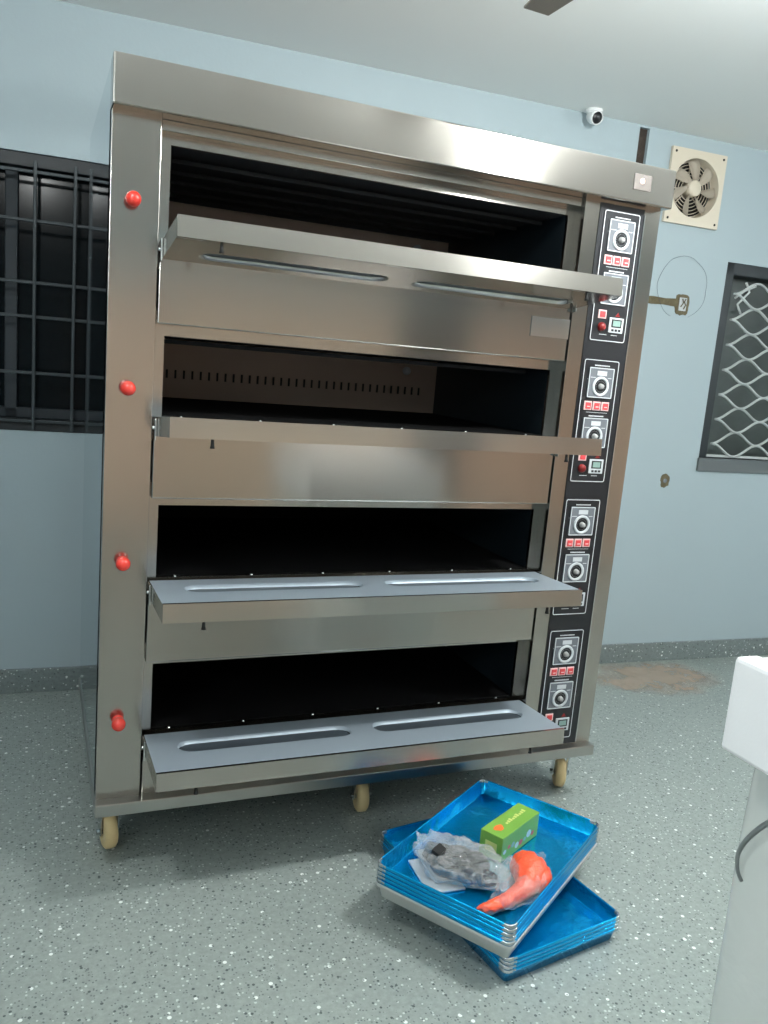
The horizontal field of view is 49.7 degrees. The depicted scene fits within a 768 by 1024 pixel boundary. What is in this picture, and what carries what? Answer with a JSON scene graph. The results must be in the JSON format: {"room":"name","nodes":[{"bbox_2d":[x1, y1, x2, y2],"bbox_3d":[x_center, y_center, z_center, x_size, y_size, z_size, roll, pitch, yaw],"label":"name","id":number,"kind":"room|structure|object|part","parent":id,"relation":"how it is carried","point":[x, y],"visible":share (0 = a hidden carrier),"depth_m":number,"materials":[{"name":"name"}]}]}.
{"room":"commercial kitchen","nodes":[
{"label":"commercial kitchen","id":0,"kind":"room"},
{"bbox_2d":[0,655,767,1023],"bbox_3d":[0.936,1.379,1.354,6.800,0.100,6.800,1,11,-23],"label":"floor","id":1,"kind":"structure","parent":0,"point":[269,909],"depth_m":2.31,"materials":[{"name":"grey stone"}]},
{"bbox_2d":[78,51,675,848],"bbox_3d":[-0.079,-0.087,2.748,1.677,2.115,1.136,1,11,-23],"label":"oven","id":2,"kind":"object","parent":1,"relation":"on","point":[362,379],"visible":1,"depth_m":2.42,"materials":[{"name":"silver metal"}]},
{"bbox_3d":[-0.884,-0.228,2.521,0.004,1.893,0.880,1,11,-23],"label":"panel","id":3,"kind":"part","parent":2,"relation":"part of","materials":[{"name":"silver metal"}]},
{"bbox_3d":[-0.715,0.569,2.230,0.037,0.037,0.046,1,11,-23],"label":"knob","id":4,"kind":"part","parent":2,"relation":"part of","materials":[{"name":"red plastic"}]},
{"bbox_3d":[-0.677,0.134,2.152,0.037,0.037,0.046,1,11,-23],"label":"knob","id":5,"kind":"part","parent":2,"relation":"part of","materials":[{"name":"red plastic"}]},
{"bbox_3d":[-0.640,-0.309,2.072,0.037,0.037,0.046,1,11,-23],"label":"knob","id":6,"kind":"part","parent":2,"relation":"part of","materials":[{"name":"red plastic"}]},
{"bbox_3d":[-0.602,-0.753,1.992,0.037,0.037,0.046,1,11,-23],"label":"knob","id":7,"kind":"part","parent":2,"relation":"part of","materials":[{"name":"red plastic"}]},
{"bbox_3d":[-0.331,0.664,2.355,0.491,0.026,0.070,1,8,-23],"label":"door glass","id":8,"kind":"part","parent":2,"relation":"part of","materials":[{"name":"grey"}]},
{"bbox_3d":[-0.294,0.227,2.276,0.491,0.026,0.070,1,8,-23],"label":"door glass","id":9,"kind":"part","parent":2,"relation":"part of","materials":[{"name":"grey"}]},
{"bbox_3d":[-0.220,-0.647,2.118,0.491,0.026,0.070,1,4,-23],"label":"door glass","id":10,"kind":"part","parent":2,"relation":"part of","materials":[{"name":"grey"}]},
{"bbox_3d":[-0.111,0.524,2.561,1.240,0.324,0.012,1,11,-23],"label":"mouth frame","id":11,"kind":"part","parent":2,"relation":"part of","materials":[{"name":"silver metal"}]},
{"bbox_3d":[-0.204,0.729,2.982,1.640,0.036,0.935,1,11,-23],"label":"frame","id":12,"kind":"part","parent":2,"relation":"part of","materials":[{"name":"silver metal"}]},
{"bbox_3d":[-0.074,0.085,2.482,1.240,0.327,0.012,1,11,-23],"label":"mouth frame","id":13,"kind":"part","parent":2,"relation":"part of","materials":[{"name":"silver metal"}]},
{"bbox_3d":[-0.037,-0.351,2.404,1.240,0.338,0.012,1,11,-23],"label":"mouth frame","id":14,"kind":"part","parent":2,"relation":"part of","materials":[{"name":"silver metal"}]},
{"bbox_3d":[0.000,-0.789,2.325,1.240,0.345,0.012,1,11,-23],"label":"mouth frame","id":15,"kind":"part","parent":2,"relation":"part of","materials":[{"name":"silver metal"}]},
{"bbox_2d":[110,51,675,210],"bbox_3d":[-0.045,-1.085,2.647,1.641,0.113,0.944,1,11,-23],"label":"hood","id":16,"kind":"object","parent":2,"relation":"attached to","point":[166,94],"depth_m":2.16,"materials":[{"name":"silver metal"}]},
{"bbox_3d":[0.203,0.669,2.580,0.505,0.026,0.070,1,8,-23],"label":"door glass","id":17,"kind":"part","parent":2,"relation":"part of","materials":[{"name":"grey"}]},
{"bbox_3d":[0.240,0.232,2.502,0.505,0.026,0.070,1,8,-23],"label":"door glass","id":18,"kind":"part","parent":2,"relation":"part of","materials":[{"name":"grey"}]},
{"bbox_3d":[0.315,-0.642,2.344,0.505,0.026,0.070,1,4,-23],"label":"door glass","id":19,"kind":"part","parent":2,"relation":"part of","materials":[{"name":"grey"}]},
{"bbox_3d":[0.506,-0.561,2.525,0.136,0.059,0.004,1,11,-23],"label":"rating plate","id":20,"kind":"part","parent":2,"relation":"part of","materials":[{"name":"silver metal"}]},
{"bbox_3d":[0.597,0.585,2.805,0.136,0.392,0.003,1,11,-23],"label":"control plate","id":21,"kind":"part","parent":2,"relation":"part of","materials":[{"name":"black"}]},
{"bbox_3d":[0.632,0.150,2.727,0.136,0.392,0.003,1,11,-23],"label":"control plate","id":22,"kind":"part","parent":2,"relation":"part of","materials":[{"name":"black plastic"}]},
{"bbox_3d":[0.673,-0.288,2.649,0.136,0.392,0.003,1,11,-23],"label":"control plate","id":23,"kind":"part","parent":2,"relation":"part of","materials":[{"name":"black plastic"}]},
{"bbox_3d":[0.716,-0.727,2.573,0.136,0.392,0.003,1,11,-23],"label":"control plate","id":24,"kind":"part","parent":2,"relation":"part of","materials":[{"name":"black"}]},
{"bbox_2d":[380,844,618,980],"bbox_3d":[0.305,1.070,2.358,0.397,0.045,0.603,-1,12,-32],"label":"baking tray","id":25,"kind":"object","parent":1,"relation":"on","point":[505,975],"visible":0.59,"depth_m":2.09,"materials":[{"name":"metal"}]},
{"bbox_2d":[380,839,618,969],"bbox_3d":[0.305,1.059,2.356,0.397,0.045,0.603,-1,12,-32],"label":"baking tray","id":26,"kind":"object","parent":25,"relation":"on","point":[488,952],"visible":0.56,"depth_m":2.07,"materials":[{"name":"blue metal"}]},
{"bbox_2d":[381,837,619,965],"bbox_3d":[0.307,1.048,2.354,0.397,0.045,0.603,-1,12,-32],"label":"baking tray","id":27,"kind":"object","parent":26,"relation":"on","point":[382,839],"visible":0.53,"depth_m":2.09,"materials":[{"name":"blue metal"}]},
{"bbox_2d":[381,818,619,961],"bbox_3d":[0.308,1.037,2.352,0.397,0.045,0.603,-1,12,-32],"label":"baking tray","id":28,"kind":"object","parent":27,"relation":"on","point":[577,910],"visible":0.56,"depth_m":2.24,"materials":[{"name":"blue metal"}]},
{"bbox_2d":[376,843,596,957],"bbox_3d":[0.304,0.995,2.325,0.397,0.045,0.603,11,12,33],"label":"baking tray","id":29,"kind":"object","parent":28,"relation":"on","point":[429,914],"visible":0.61,"depth_m":2.08,"materials":[{"name":"metal"}]},
{"bbox_2d":[376,840,596,946],"bbox_3d":[0.304,0.984,2.322,0.397,0.045,0.603,11,12,33],"label":"baking tray","id":30,"kind":"object","parent":29,"relation":"on","point":[508,944],"visible":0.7,"depth_m":2.08,"materials":[{"name":"blue metal"}]},
{"bbox_2d":[377,835,597,941],"bbox_3d":[0.306,0.973,2.321,0.397,0.045,0.603,11,12,33],"label":"baking tray","id":31,"kind":"object","parent":30,"relation":"on","point":[469,921],"visible":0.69,"depth_m":2.08,"materials":[{"name":"blue metal"}]},
{"bbox_2d":[377,833,597,937],"bbox_3d":[0.306,0.962,2.318,0.397,0.045,0.603,11,12,33],"label":"baking tray","id":32,"kind":"object","parent":31,"relation":"on","point":[386,876],"visible":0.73,"depth_m":2.07,"materials":[{"name":"blue metal"}]},
{"bbox_2d":[378,779,598,928],"bbox_3d":[0.308,0.939,2.315,0.397,0.045,0.603,11,12,33],"label":"baking tray","id":33,"kind":"object","parent":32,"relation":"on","point":[561,833],"visible":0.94,"depth_m":2.40,"materials":[{"name":"blue metal"}]},
{"bbox_2d":[408,858,464,892],"bbox_3d":[0.137,0.963,2.202,0.108,0.004,0.153,1,11,-23],"label":"booklet","id":34,"kind":"object","parent":33,"relation":"in","point":[417,866],"visible":0.5,"depth_m":2.17,"materials":[{"name":"grey paper"}]},
{"bbox_2d":[415,849,453,882],"bbox_3d":[0.158,0.953,2.243,0.108,0.005,0.150,1,11,-23],"label":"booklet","id":35,"kind":"object","parent":34,"relation":"on","point":[437,879],"visible":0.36,"depth_m":2.21,"materials":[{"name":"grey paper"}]},
{"bbox_2d":[422,841,499,886],"bbox_3d":[0.203,0.925,2.211,0.262,0.067,0.200,6,10,6],"label":"plastic bag","id":36,"kind":"object","parent":35,"relation":"on","point":[459,863],"visible":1,"depth_m":2.18,"materials":[{"name":"plastic"}]},
{"bbox_2d":[479,803,538,862],"bbox_3d":[0.360,0.916,2.374,0.072,0.074,0.204,13,13,38],"label":"carton","id":37,"kind":"object","parent":33,"relation":"in","point":[500,838],"visible":0.98,"depth_m":2.33,"materials":[{"name":"green cardboard"}]},
{"bbox_2d":[484,839,496,853],"bbox_3d":[0.295,0.927,2.296,0.038,0.030,0.001,13,13,38],"label":"print","id":38,"kind":"object","parent":37,"relation":"attached to","point":[490,846],"depth_m":2.30},
{"bbox_2d":[503,830,533,854],"bbox_3d":[0.383,0.934,2.349,0.001,0.029,0.171,13,13,38],"label":"print","id":39,"kind":"object","parent":37,"relation":"attached to","point":[528,833],"depth_m":2.35},
{"bbox_2d":[476,850,551,915],"bbox_3d":[0.357,0.953,2.155,0.134,0.079,0.308,10,11,26],"label":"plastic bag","id":40,"kind":"object","parent":33,"relation":"in","point":[531,874],"visible":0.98,"depth_m":2.14,"materials":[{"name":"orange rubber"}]},
{"bbox_2d":[378,829,598,933],"bbox_3d":[0.308,0.951,2.316,0.397,0.045,0.603,11,12,33],"label":"baking tray","id":41,"kind":"object","parent":32,"relation":"on","point":[509,931],"visible":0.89,"depth_m":2.08,"materials":[{"name":"blue metal"}]},
{"bbox_2d":[604,664,703,689],"bbox_3d":[1.390,0.846,4.222,0.840,0.009,0.508,1,11,-23],"label":"stain","id":42,"kind":"object","parent":1,"relation":"on","point":[641,675],"visible":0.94,"depth_m":4.24,"materials":[{"name":"beige"}]},
{"bbox_2d":[708,768,767,1023],"bbox_3d":[1.066,0.914,1.298,0.639,0.852,0.864,1,11,-23],"label":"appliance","id":43,"kind":"object","parent":1,"relation":"on","point":[740,994],"visible":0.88,"depth_m":1.49,"materials":[{"name":"white"}]},
{"bbox_2d":[722,656,767,774],"bbox_3d":[1.016,0.385,1.262,0.661,0.190,0.640,1,11,-23],"label":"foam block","id":44,"kind":"object","parent":43,"relation":"on","point":[745,736],"visible":1,"depth_m":1.38,"materials":[{"name":"white plastic"}]},
{"bbox_2d":[735,820,767,881],"bbox_3d":[0.680,0.572,1.398,0.018,0.226,0.192,1,11,-23],"label":"cable","id":45,"kind":"object","parent":43,"relation":"attached to","point":[759,828],"visible":1,"depth_m":1.47,"materials":[{"name":"grey"}]},
{"bbox_2d":[0,0,767,668],"bbox_3d":[-0.065,-0.545,3.770,7.000,2.655,0.160,1,11,-20],"label":"wall","id":46,"kind":"structure","parent":0,"point":[690,560],"depth_m":3.72,"materials":[{"name":"blue paint"}]},
{"bbox_2d":[0,149,89,432],"bbox_3d":[-1.616,-0.845,3.149,1.150,1.035,0.130,1,11,-20],"label":"window","id":47,"kind":"structure","parent":46,"relation":"in","point":[55,195],"depth_m":3.27,"materials":[{"name":"black paint"}]},
{"bbox_2d":[0,160,89,431],"bbox_3d":[-1.588,-0.817,3.070,1.150,0.999,0.024,1,11,-20],"label":"window grille","id":48,"kind":"object","parent":47,"relation":"attached to","point":[34,171],"visible":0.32,"depth_m":3.17,"materials":[{"name":"grey metal"}]},
{"bbox_2d":[0,638,767,693],"bbox_3d":[-0.142,0.724,3.914,6.800,0.102,0.022,1,11,-20],"label":"baseboard","id":49,"kind":"structure","parent":46,"relation":"attached to","point":[25,680],"depth_m":4.43,"materials":[{"name":"stone"}]},
{"bbox_2d":[636,128,646,163],"bbox_3d":[1.172,-1.342,3.995,0.055,0.945,0.030,1,11,-20],"label":"trim","id":50,"kind":"structure","parent":46,"relation":"attached to","point":[643,132],"depth_m":3.91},
{"bbox_2d":[660,474,669,487],"bbox_3d":[1.459,-0.163,4.305,0.057,0.076,0.005,1,11,-19],"label":"wall socket hole","id":51,"kind":"object","parent":46,"relation":"attached to","point":[665,478],"visible":1,"depth_m":4.30,"materials":[{"name":"paint"}]},
{"bbox_2d":[648,256,706,315],"bbox_3d":[1.428,-1.116,4.087,0.401,0.293,0.017,1,11,-20],"label":"junction box","id":52,"kind":"object","parent":46,"relation":"attached to","point":[680,303],"visible":1,"depth_m":4.12,"materials":[{"name":"paint"}]},
{"bbox_2d":[661,145,727,229],"bbox_3d":[1.497,-1.573,4.046,0.320,0.344,0.084,1,11,-20],"label":"exhaust fan","id":53,"kind":"object","parent":46,"relation":"attached to","point":[692,191],"visible":0.94,"depth_m":4.03,"materials":[{"name":"beige plastic"}]},
{"bbox_3d":[1.427,-1.535,4.002,0.093,0.074,0.018,1,11,-20],"label":"blade","id":54,"kind":"part","parent":53,"relation":"part of","materials":[{"name":"beige plastic"}]},
{"bbox_3d":[1.441,-1.618,3.990,0.102,0.062,0.018,1,11,-20],"label":"blade","id":55,"kind":"part","parent":53,"relation":"part of","materials":[{"name":"beige plastic"}]},
{"bbox_3d":[1.472,-1.493,4.021,0.051,0.102,0.013,-4,14,-42],"label":"blade","id":56,"kind":"part","parent":53,"relation":"part of","materials":[{"name":"beige plastic"}]},
{"bbox_3d":[1.495,-1.648,4.003,0.063,0.095,0.018,1,11,-20],"label":"blade","id":57,"kind":"part","parent":53,"relation":"part of","materials":[{"name":"beige plastic"}]},
{"bbox_3d":[1.546,-1.498,4.052,0.088,0.087,0.018,1,11,-20],"label":"blade","id":58,"kind":"part","parent":53,"relation":"part of","materials":[{"name":"beige plastic"}]},
{"bbox_3d":[1.567,-1.629,4.032,0.076,0.098,0.018,1,11,-20],"label":"blade","id":59,"kind":"part","parent":53,"relation":"part of","materials":[{"name":"beige plastic"}]},
{"bbox_3d":[1.578,-1.561,4.051,0.098,0.055,0.018,1,11,-20],"label":"blade","id":60,"kind":"part","parent":53,"relation":"part of","materials":[{"name":"beige plastic"}]},
{"bbox_2d":[696,262,767,473],"bbox_3d":[2.160,-0.740,4.495,1.050,1.064,0.132,1,11,-20],"label":"window","id":61,"kind":"structure","parent":46,"relation":"in","point":[737,275],"depth_m":4.44,"materials":[{"name":"black paint"}]},
{"bbox_3d":[2.134,-0.243,4.540,1.050,0.070,0.042,1,11,-20],"label":"sill","id":62,"kind":"part","parent":61,"relation":"part of","materials":[{"name":"grey"}]},
{"bbox_2d":[706,282,767,459],"bbox_3d":[2.197,-0.727,4.450,0.990,0.904,0.023,1,11,-20],"label":"window grille","id":63,"kind":"object","parent":61,"relation":"attached to","point":[739,294],"visible":1,"depth_m":4.34,"materials":[{"name":"white metal"}]},
{"bbox_3d":[2.160,-0.289,4.530,0.990,0.012,0.012,1,11,-20],"label":"rail","id":64,"kind":"part","parent":63,"relation":"part of","materials":[{"name":"white metal"}]},
{"bbox_2d":[57,0,767,150],"bbox_3d":[1.165,-1.323,0.868,6.800,0.100,6.800,1,11,-23],"label":"ceiling","id":65,"kind":"structure","parent":0,"point":[699,68],"depth_m":3.07,"materials":[{"name":"paint"}]},
{"bbox_2d":[524,0,572,15],"bbox_3d":[0.596,-1.315,1.714,1.147,0.290,1.001,1,11,-23],"label":"ceiling fan","id":66,"kind":"object","parent":65,"relation":"hanging from","point":[546,7],"visible":1,"depth_m":2.14,"materials":[{"name":"brown"}]},
{"bbox_2d":[586,107,602,124],"bbox_3d":[0.941,-1.769,3.717,0.076,0.071,0.082,1,11,-20],"label":"security camera","id":67,"kind":"object","parent":65,"relation":"attached to","point":[594,116],"visible":1,"depth_m":3.69,"materials":[{"name":"white plastic"}]}
]}

